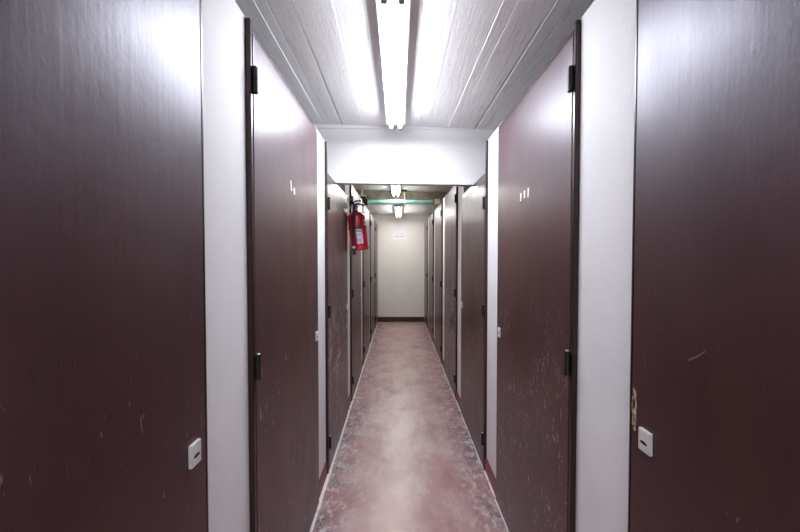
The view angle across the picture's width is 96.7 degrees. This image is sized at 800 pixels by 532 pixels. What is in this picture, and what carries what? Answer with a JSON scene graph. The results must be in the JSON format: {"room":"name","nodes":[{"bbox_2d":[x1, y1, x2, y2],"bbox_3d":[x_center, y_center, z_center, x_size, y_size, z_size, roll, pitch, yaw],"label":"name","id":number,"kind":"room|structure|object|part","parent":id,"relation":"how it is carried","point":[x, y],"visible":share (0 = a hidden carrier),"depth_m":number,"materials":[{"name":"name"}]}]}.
{"room":"storage unit corridor","nodes":[
{"label":"storage unit corridor","id":0,"kind":"room"},
{"bbox_2d":[372,215,430,316],"bbox_3d":[0.025,-0.050,8.321,3.520,2.700,0.100,0,1,0],"label":"wall","id":1,"kind":"structure","parent":0,"point":[400,262],"depth_m":8.27,"materials":[{"name":"beige paint"}]},
{"bbox_2d":[393,231,406,239],"bbox_3d":[-0.005,-0.709,8.253,0.330,0.210,0.002,0,1,0],"label":"paper sign","id":2,"kind":"object","parent":1,"relation":"attached to","point":[397,235],"visible":1,"depth_m":8.25,"materials":[{"name":"grey paper"}]},
{"bbox_2d":[378,317,423,321],"bbox_3d":[0.024,1.243,8.293,1.123,0.115,0.018,0,1,0],"label":"baseboard","id":3,"kind":"structure","parent":1,"relation":"attached to","point":[380,319],"depth_m":8.29,"materials":[{"name":"black wood"}]},
{"bbox_2d":[365,204,437,214],"bbox_3d":[0.030,-1.290,7.146,3.520,0.266,2.390,0,1,0],"label":"ceiling","id":4,"kind":"structure","parent":0,"point":[374,209],"depth_m":7.35,"materials":[{"name":"concrete"}]},
{"bbox_2d":[395,204,401,217],"bbox_3d":[-0.030,-1.110,7.187,0.137,0.103,1.423,0,1,0],"label":"ceiling lamp","id":5,"kind":"object","parent":4,"relation":"attached to","point":[398,207],"visible":0.98,"depth_m":6.90,"materials":[{"name":"white plastic"}]},
{"bbox_2d":[368,210,434,338],"bbox_3d":[0.035,0.199,6.030,3.320,2.311,0.353,0,1,0],"label":"wall","id":6,"kind":"structure","parent":0,"point":[434,210],"depth_m":6.12,"materials":[{"name":"white paint"}]},
{"bbox_2d":[356,190,447,199],"bbox_3d":[0.036,-1.199,5.793,3.520,0.282,0.340,0,1,0],"label":"beam","id":7,"kind":"structure","parent":0,"point":[370,194],"depth_m":5.62,"materials":[{"name":"paint"}]},
{"bbox_2d":[361,197,444,359],"bbox_3d":[0.040,0.229,4.786,3.320,2.311,0.353,0,1,0],"label":"wall","id":8,"kind":"structure","parent":0,"point":[444,197],"depth_m":4.82,"materials":[{"name":"white paint"}]},
{"bbox_2d":[338,185,469,397],"bbox_3d":[0.045,0.259,3.541,3.320,2.311,0.353,0,1,0],"label":"wall","id":9,"kind":"structure","parent":0,"point":[461,189],"depth_m":3.61,"materials":[{"name":"white paint"}]},
{"bbox_2d":[348,393,350,409],"bbox_3d":[-0.512,1.367,3.545,0.010,0.095,0.312,0,1,0],"label":"baseboard","id":10,"kind":"structure","parent":9,"relation":"attached to","point":[349,398],"depth_m":3.57,"materials":[{"name":"red paint"}]},
{"bbox_2d":[456,391,460,409],"bbox_3d":[0.599,1.367,3.580,0.010,0.095,0.331,0,1,0],"label":"baseboard","id":11,"kind":"structure","parent":9,"relation":"attached to","point":[458,398],"depth_m":3.61,"materials":[{"name":"red paint"}]},
{"bbox_3d":[-0.495,-0.629,3.484,0.043,0.110,0.060,0,1,0],"label":"wall bracket","id":12,"kind":"object","parent":9,"relation":"attached to","visible":0},
{"bbox_2d":[347,200,368,254],"bbox_3d":[-0.409,-0.377,3.489,0.208,0.537,0.192,-1,2,-25],"label":"fire extinguisher","id":13,"kind":"object","parent":12,"relation":"hanging from","point":[357,226],"visible":1,"depth_m":3.41,"materials":[{"name":"red metal"}]},
{"bbox_2d":[314,122,495,186],"bbox_3d":[0.048,-0.965,2.887,3.520,0.650,0.071,0,1,0],"label":"beam","id":14,"kind":"structure","parent":0,"point":[356,154],"depth_m":2.87,"materials":[{"name":"white paint"}]},
{"bbox_2d":[309,322,508,531],"bbox_3d":[0.048,1.493,2.797,3.520,0.120,11.220,0,1,0],"label":"floor","id":15,"kind":"structure","parent":0,"point":[406,458],"depth_m":2.67,"materials":[{"name":"pink concrete"}]},
{"bbox_2d":[0,0,208,531],"bbox_3d":[-0.514,0.348,0.423,0.091,2.284,0.959,0,1,0],"label":"door","id":16,"kind":"structure","parent":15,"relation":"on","point":[103,372],"depth_m":0.58,"materials":[{"name":"brown wood"}]},
{"bbox_3d":[-0.481,0.440,0.835,0.010,0.054,0.040,0,1,0],"label":"lock plate","id":17,"kind":"part","parent":16,"relation":"part of","materials":[{"name":"silver metal"}]},
{"bbox_3d":[-0.523,0.348,0.423,0.073,2.284,0.959,0,1,0],"label":"frame","id":18,"kind":"part","parent":16,"relation":"part of","materials":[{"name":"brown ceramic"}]},
{"bbox_2d":[244,18,318,531],"bbox_3d":[-0.520,0.318,1.667,0.091,2.284,0.959,0,1,0],"label":"door","id":19,"kind":"structure","parent":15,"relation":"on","point":[282,211],"depth_m":1.46,"materials":[{"name":"brown wood"}]},
{"bbox_2d":[324,142,347,473],"bbox_3d":[-0.525,0.288,2.912,0.091,2.284,0.959,0,1,0],"label":"door","id":20,"kind":"structure","parent":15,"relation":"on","point":[336,259],"depth_m":2.68,"materials":[{"name":"brown wood"}]},
{"bbox_2d":[350,185,361,400],"bbox_3d":[-0.530,0.258,4.157,0.091,2.284,0.959,0,1,0],"label":"door","id":21,"kind":"structure","parent":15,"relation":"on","point":[355,260],"depth_m":3.99,"materials":[{"name":"brown wood"}]},
{"bbox_2d":[362,200,369,364],"bbox_3d":[-0.535,0.228,5.401,0.091,2.284,0.959,0,1,0],"label":"door","id":22,"kind":"structure","parent":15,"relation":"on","point":[365,253],"depth_m":5.20,"materials":[{"name":"brown wood"}]},
{"bbox_2d":[369,212,374,343],"bbox_3d":[-0.540,0.198,6.646,0.091,2.284,0.959,0,1,0],"label":"door","id":23,"kind":"structure","parent":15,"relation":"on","point":[371,219],"depth_m":6.36,"materials":[{"name":"brown metal"}]},
{"bbox_3d":[-0.527,0.214,6.649,0.032,2.228,0.926,0,1,0],"label":"door","id":24,"kind":"part","parent":23,"relation":"part of","materials":[{"name":"brown paint"}]},
{"bbox_2d":[374,220,377,327],"bbox_3d":[-0.545,0.169,7.838,0.091,2.284,0.854,0,1,0],"label":"door","id":25,"kind":"structure","parent":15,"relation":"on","point":[375,223],"depth_m":7.46,"materials":[{"name":"brown metal"}]},
{"bbox_3d":[-0.554,0.169,7.838,0.073,2.284,0.854,0,1,0],"label":"frame","id":26,"kind":"part","parent":25,"relation":"part of","materials":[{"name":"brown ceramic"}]},
{"bbox_2d":[424,219,427,326],"bbox_3d":[0.597,0.157,7.863,0.091,2.307,0.814,0,1,0],"label":"door","id":27,"kind":"structure","parent":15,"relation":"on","point":[426,222],"depth_m":7.62,"materials":[{"name":"brown wood"}]},
{"bbox_2d":[428,211,433,341],"bbox_3d":[0.602,0.186,6.681,0.091,2.307,0.940,0,1,0],"label":"door","id":28,"kind":"structure","parent":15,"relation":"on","point":[431,218],"depth_m":6.47,"materials":[{"name":"brown metal"}]},
{"bbox_2d":[434,199,442,363],"bbox_3d":[0.607,0.216,5.436,0.091,2.307,0.940,0,1,0],"label":"door","id":29,"kind":"structure","parent":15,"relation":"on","point":[438,284],"depth_m":5.21,"materials":[{"name":"brown wood"}]},
{"bbox_2d":[444,186,457,398],"bbox_3d":[0.612,0.246,4.192,0.091,2.307,0.940,0,1,0],"label":"door","id":30,"kind":"structure","parent":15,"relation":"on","point":[451,199],"depth_m":4.03,"materials":[{"name":"brown wood"}]},
{"bbox_2d":[461,140,487,469],"bbox_3d":[0.617,0.276,2.947,0.091,2.307,0.940,0,1,0],"label":"door","id":31,"kind":"structure","parent":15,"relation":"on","point":[474,224],"depth_m":2.77,"materials":[{"name":"brown wood"}]},
{"bbox_2d":[496,20,580,531],"bbox_3d":[0.623,0.306,1.702,0.091,2.307,0.940,0,1,0],"label":"door","id":32,"kind":"structure","parent":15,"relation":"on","point":[539,138],"depth_m":1.50,"materials":[{"name":"brown wood"}]},
{"bbox_3d":[0.586,0.393,2.102,0.010,0.054,0.040,0,1,0],"label":"lock plate","id":33,"kind":"part","parent":32,"relation":"part of","materials":[{"name":"silver metal"}]},
{"bbox_2d":[628,0,799,531],"bbox_3d":[0.628,0.336,0.458,0.091,2.307,0.940,0,1,0],"label":"door","id":34,"kind":"structure","parent":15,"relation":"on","point":[714,418],"depth_m":0.67,"materials":[{"name":"brown wood"}]},
{"bbox_3d":[0.637,0.336,0.458,0.073,2.307,0.940,0,1,0],"label":"frame","id":35,"kind":"part","parent":34,"relation":"part of","materials":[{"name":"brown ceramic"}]},
{"bbox_3d":[0.591,0.422,0.857,0.010,0.054,0.040,0,1,0],"label":"lock plate","id":36,"kind":"part","parent":34,"relation":"part of","materials":[{"name":"white metal"}]},
{"bbox_2d":[315,121,502,478],"bbox_3d":[0.050,0.289,2.296,3.320,2.311,0.353,0,1,0],"label":"wall","id":37,"kind":"structure","parent":0,"point":[493,140],"depth_m":2.32,"materials":[{"name":"white paint"}]},
{"bbox_2d":[319,461,326,497],"bbox_3d":[-0.506,1.397,2.300,0.010,0.095,0.312,0,1,0],"label":"baseboard","id":38,"kind":"structure","parent":37,"relation":"attached to","point":[323,476],"depth_m":2.31,"materials":[{"name":"red paint"}]},
{"bbox_2d":[485,458,495,495],"bbox_3d":[0.604,1.397,2.335,0.010,0.095,0.331,0,1,0],"label":"baseboard","id":39,"kind":"structure","parent":37,"relation":"attached to","point":[489,472],"depth_m":2.35,"materials":[{"name":"red paint"}]},
{"bbox_2d":[235,0,594,191],"bbox_3d":[0.054,-1.162,1.378,3.520,0.244,8.510,0,1,0],"label":"ceiling","id":40,"kind":"structure","parent":0,"point":[470,62],"depth_m":1.84,"materials":[{"name":"wood"}]},
{"bbox_2d":[359,188,365,198],"bbox_3d":[-0.583,-1.124,5.502,0.110,0.150,0.080,0,1,0],"label":"bracket","id":41,"kind":"object","parent":40,"relation":"attached to","point":[362,196],"visible":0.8,"depth_m":5.48,"materials":[{"name":"beige paint"}]},
{"bbox_2d":[363,190,441,204],"bbox_3d":[0.037,-1.062,5.526,3.300,0.237,0.104,0,1,0],"label":"pipe","id":42,"kind":"object","parent":41,"relation":"attached to","point":[365,201],"visible":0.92,"depth_m":5.50,"materials":[{"name":"green metal"}]},
{"bbox_2d":[376,0,410,130],"bbox_3d":[-0.029,-1.046,1.957,0.137,0.103,1.423,0,1,0],"label":"ceiling lamp","id":43,"kind":"object","parent":40,"relation":"attached to","point":[393,16],"visible":1,"depth_m":1.70,"materials":[{"name":"white plastic"}]},
{"bbox_2d":[391,185,400,196],"bbox_3d":[-0.060,-1.117,4.851,0.137,0.103,1.453,0,1,0],"label":"ceiling lamp","id":44,"kind":"object","parent":40,"relation":"attached to","point":[394,189],"visible":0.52,"depth_m":5.19,"materials":[{"name":"white plastic"}]},
{"bbox_2d":[202,0,635,531],"bbox_3d":[0.056,0.319,1.052,3.320,2.311,0.353,0,1,0],"label":"wall","id":45,"kind":"structure","parent":0,"point":[608,27],"depth_m":1.05,"materials":[{"name":"white paint"}]}
]}

